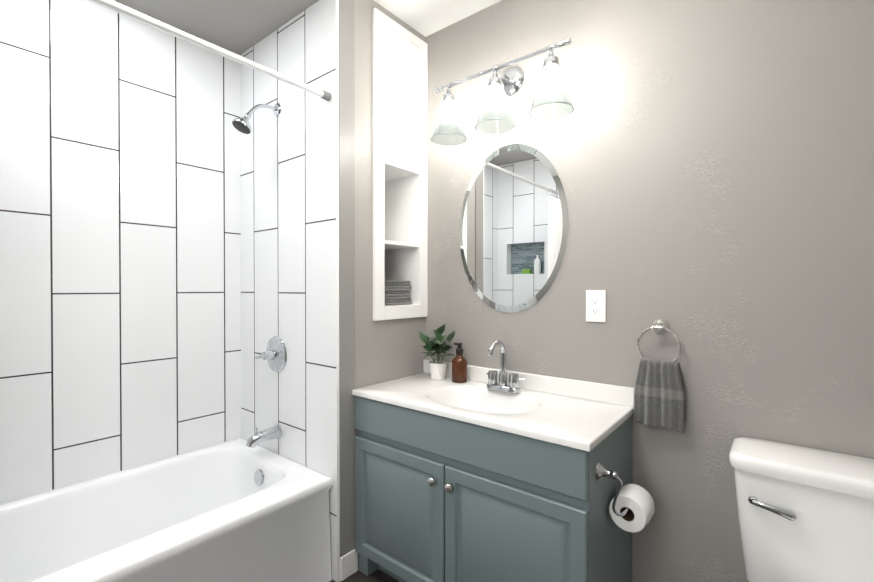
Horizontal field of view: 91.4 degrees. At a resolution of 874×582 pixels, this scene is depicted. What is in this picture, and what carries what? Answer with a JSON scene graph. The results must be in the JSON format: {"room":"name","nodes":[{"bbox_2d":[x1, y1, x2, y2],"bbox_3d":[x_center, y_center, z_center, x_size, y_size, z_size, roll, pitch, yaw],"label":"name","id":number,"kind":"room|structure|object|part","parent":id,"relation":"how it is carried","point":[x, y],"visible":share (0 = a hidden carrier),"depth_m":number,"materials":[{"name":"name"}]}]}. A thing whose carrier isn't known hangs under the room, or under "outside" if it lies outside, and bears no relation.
{"room":"bathroom","nodes":[
{"label":"bathroom","id":0,"kind":"room"},
{"bbox_2d":[0,0,240,503],"bbox_3d":[-1.382,-0.047,1.919,0.120,2.500,2.325,0,1,39],"label":"wall","id":1,"kind":"structure","parent":0,"point":[120,275],"depth_m":1.82,"materials":[{"name":"tile"}]},
{"bbox_2d":[113,0,318,54],"bbox_3d":[-1.200,-1.263,1.401,0.800,0.060,1.520,0,1,39],"label":"ceiling","id":2,"kind":"structure","parent":0,"point":[239,27],"depth_m":1.92,"materials":[{"name":"grey paint"}]},
{"bbox_2d":[354,0,372,435],"bbox_3d":[-0.659,-0.048,2.084,0.800,2.500,0.191,0,1,39],"label":"wall","id":3,"kind":"structure","parent":0,"point":[363,202],"depth_m":1.86,"materials":[{"name":"grey paint"}]},
{"bbox_2d":[240,0,336,581],"bbox_3d":[-0.721,-0.048,2.006,0.800,2.500,0.009,0,1,39],"label":"wall tile","id":4,"kind":"structure","parent":3,"relation":"attached to","point":[288,213],"depth_m":1.94,"materials":[{"name":"white tile"}]},
{"bbox_2d":[88,0,330,100],"bbox_3d":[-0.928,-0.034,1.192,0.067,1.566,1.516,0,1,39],"label":"curtain rod","id":5,"kind":"object","parent":4,"relation":"attached to","point":[112,5],"visible":1,"depth_m":1.38,"materials":[{"name":"white metal"}]},
{"bbox_2d":[232,103,280,133],"bbox_3d":[-0.822,-0.797,1.940,0.084,0.183,0.209,0,1,39],"label":"shower head","id":6,"kind":"object","parent":4,"relation":"attached to","point":[242,124],"visible":1,"depth_m":1.90},
{"bbox_2d":[246,424,281,447],"bbox_3d":[-0.805,0.667,1.972,0.066,0.085,0.155,0,1,39],"label":"tub spout","id":7,"kind":"object","parent":4,"relation":"attached to","point":[270,433],"visible":1,"depth_m":1.96,"materials":[{"name":"silver metal"}]},
{"bbox_2d":[255,336,286,371],"bbox_3d":[-0.789,0.302,2.010,0.172,0.172,0.071,0,1,39],"label":"shower valve","id":8,"kind":"object","parent":4,"relation":"attached to","point":[274,355],"visible":1,"depth_m":2.00,"materials":[{"name":"silver metal"}]},
{"bbox_2d":[336,0,339,581],"bbox_3d":[-0.408,-0.016,1.755,0.003,2.440,0.013,0,1,39],"label":"trim","id":9,"kind":"structure","parent":3,"relation":"attached to","point":[337,291],"depth_m":1.75,"materials":[{"name":"white ceramic"}]},
{"bbox_2d":[339,0,354,557],"bbox_3d":[-0.378,-0.096,1.791,0.006,2.400,0.080,0,1,39],"label":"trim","id":10,"kind":"structure","parent":3,"relation":"attached to","point":[347,253],"depth_m":1.79,"materials":[{"name":"grey paint"}]},
{"bbox_2d":[340,549,357,580],"bbox_3d":[-0.372,1.154,1.803,0.012,0.100,0.091,0,1,39],"label":"baseboard","id":11,"kind":"structure","parent":3,"relation":"attached to","point":[348,564],"depth_m":1.79,"materials":[{"name":"white paint"}]},
{"bbox_2d":[329,569,399,581],"bbox_3d":[-0.224,1.240,0.999,3.090,0.060,2.325,0,1,39],"label":"floor","id":12,"kind":"structure","parent":0,"point":[377,575],"depth_m":1.79,"materials":[{"name":"brown wood"}]},
{"bbox_2d":[0,437,332,581],"bbox_3d":[-1.209,0.992,1.426,0.773,0.430,1.516,0,1,39],"label":"bathtub","id":13,"kind":"object","parent":12,"relation":"on","point":[236,510],"visible":0.96,"depth_m":1.65,"materials":[{"name":"white ceramic"}]},
{"bbox_2d":[352,340,654,581],"bbox_3d":[0.216,0.705,1.648,1.114,1.001,0.511,0,1,39],"label":"bathroom vanity","id":14,"kind":"object","parent":12,"relation":"on","point":[486,474],"visible":1,"depth_m":1.48,"materials":[{"name":"grey paint"}]},
{"bbox_2d":[417,324,455,379],"bbox_3d":[-0.013,0.284,2.013,0.205,0.266,0.179,0,1,39],"label":"potted plant","id":15,"kind":"object","parent":14,"relation":"on","point":[437,367],"visible":0.98,"depth_m":2.00,"materials":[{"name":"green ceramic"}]},
{"bbox_3d":[0.014,0.680,1.504,0.109,0.033,0.033,0,1,39],"label":"knob","id":16,"kind":"part","parent":14,"relation":"part of","materials":[{"name":"silver metal"}]},
{"bbox_2d":[452,343,466,382],"bbox_3d":[0.103,0.328,1.963,0.073,0.179,0.073,0,1,39],"label":"soap bottle","id":17,"kind":"object","parent":14,"relation":"on","point":[459,367],"visible":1,"depth_m":1.94,"materials":[{"name":"orange glass"}]},
{"bbox_3d":[0.040,0.782,1.517,0.988,0.665,0.020,0,1,39],"label":"door","id":18,"kind":"part","parent":14,"relation":"part of","materials":[{"name":"blue paint"}]},
{"bbox_2d":[486,340,524,392],"bbox_3d":[0.253,0.311,1.776,0.185,0.216,0.144,0,1,39],"label":"faucet","id":19,"kind":"object","parent":14,"relation":"on","point":[492,386],"depth_m":1.80,"materials":[{"name":"silver metal"}]},
{"bbox_2d":[729,437,873,581],"bbox_3d":[0.921,0.835,0.928,0.507,0.752,0.731,0,1,39],"label":"toilet","id":20,"kind":"object","parent":12,"relation":"on","point":[805,514],"visible":0.96,"depth_m":1.12,"materials":[{"name":"white ceramic"}]},
{"bbox_3d":[0.893,0.581,1.139,0.104,0.032,0.031,0,1,39],"label":"handle","id":21,"kind":"part","parent":20,"relation":"part of","materials":[{"name":"silver metal"}]},
{"bbox_3d":[1.082,0.480,1.126,0.507,0.045,0.216,0,1,39],"label":"lid","id":22,"kind":"part","parent":20,"relation":"part of","materials":[{"name":"white ceramic"}]},
{"bbox_2d":[372,0,425,41],"bbox_3d":[-0.264,-1.279,2.191,0.330,0.040,0.485,0,1,39],"label":"chase","id":23,"kind":"object","parent":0,"point":[376,5],"visible":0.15,"depth_m":2.02,"materials":[{"name":"grey paint"}]},
{"bbox_2d":[373,317,425,384],"bbox_3d":[-0.264,0.666,2.207,0.330,1.070,0.485,0,1,39],"label":"wall","id":24,"kind":"structure","parent":0,"point":[397,350],"depth_m":2.03,"materials":[{"name":"grey paint"}]},
{"bbox_2d":[372,8,427,320],"bbox_3d":[-0.296,-0.564,2.145,0.345,1.390,0.364,0,1,39],"label":"upper cabinet","id":25,"kind":"object","parent":24,"relation":"on","point":[400,152],"visible":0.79,"depth_m":2.08,"materials":[{"name":"white paint"}]},
{"bbox_2d":[385,280,411,305],"bbox_3d":[-0.265,0.007,2.127,0.215,0.119,0.208,0,1,39],"label":"towel","id":26,"kind":"object","parent":25,"relation":"in","point":[395,297],"visible":0.35,"depth_m":2.06,"materials":[{"name":"grey fabric"}]},
{"bbox_3d":[-0.168,-0.905,2.040,0.013,0.609,0.239,0,1,39],"label":"door","id":27,"kind":"part","parent":25,"relation":"part of","materials":[{"name":"white paint"}]},
{"bbox_2d":[374,0,500,36],"bbox_3d":[-0.224,-1.319,0.979,3.090,0.060,2.325,0,1,39],"label":"ceiling","id":28,"kind":"structure","parent":0,"point":[425,18],"depth_m":1.97,"materials":[{"name":"white paint"}]},
{"bbox_2d":[426,0,873,581],"bbox_3d":[0.776,-0.044,1.595,2.050,2.500,0.128,0,1,39],"label":"wall","id":29,"kind":"structure","parent":0,"point":[712,162],"depth_m":1.47,"materials":[{"name":"grey paint"}]},
{"bbox_2d":[430,37,574,145],"bbox_3d":[0.258,-0.835,1.794,0.660,0.305,0.213,0,1,39],"label":"sconce","id":30,"kind":"object","parent":29,"relation":"attached to","point":[552,100],"visible":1,"depth_m":1.74,"materials":[{"name":"white glass"}]},
{"bbox_3d":[0.317,-0.275,1.884,0.540,0.744,0.006,0,1,39],"label":"oval mirror","id":31,"kind":"part","parent":29,"relation":"part of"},
{"bbox_2d":[423,359,634,406],"bbox_3d":[0.328,0.386,1.870,1.008,0.068,0.020,0,1,39],"label":"backsplash","id":32,"kind":"structure","parent":29,"relation":"attached to","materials":[{"name":"white stone"}]},
{"bbox_2d":[586,290,605,321],"bbox_3d":[0.613,0.058,1.648,0.076,0.123,0.009,0,1,39],"label":"electrical outlet plate","id":33,"kind":"object","parent":29,"relation":"attached to","point":[595,305],"visible":1,"depth_m":1.65,"materials":[{"name":"white plastic"}]},
{"bbox_2d":[635,318,685,432],"bbox_3d":[0.775,0.285,1.484,0.154,0.377,0.062,0,1,39],"label":"towel ring","id":34,"kind":"object","parent":29,"relation":"attached to","point":[660,395],"visible":0.98,"depth_m":1.47,"materials":[{"name":"grey fabric"}]},
{"bbox_2d":[635,359,685,432],"bbox_3d":[0.772,0.355,1.481,0.157,0.238,0.054,0,1,39],"label":"towel","id":35,"kind":"object","parent":34,"relation":"hanging from","point":[660,391],"depth_m":1.46,"materials":[{"name":"grey fabric"}]}
]}

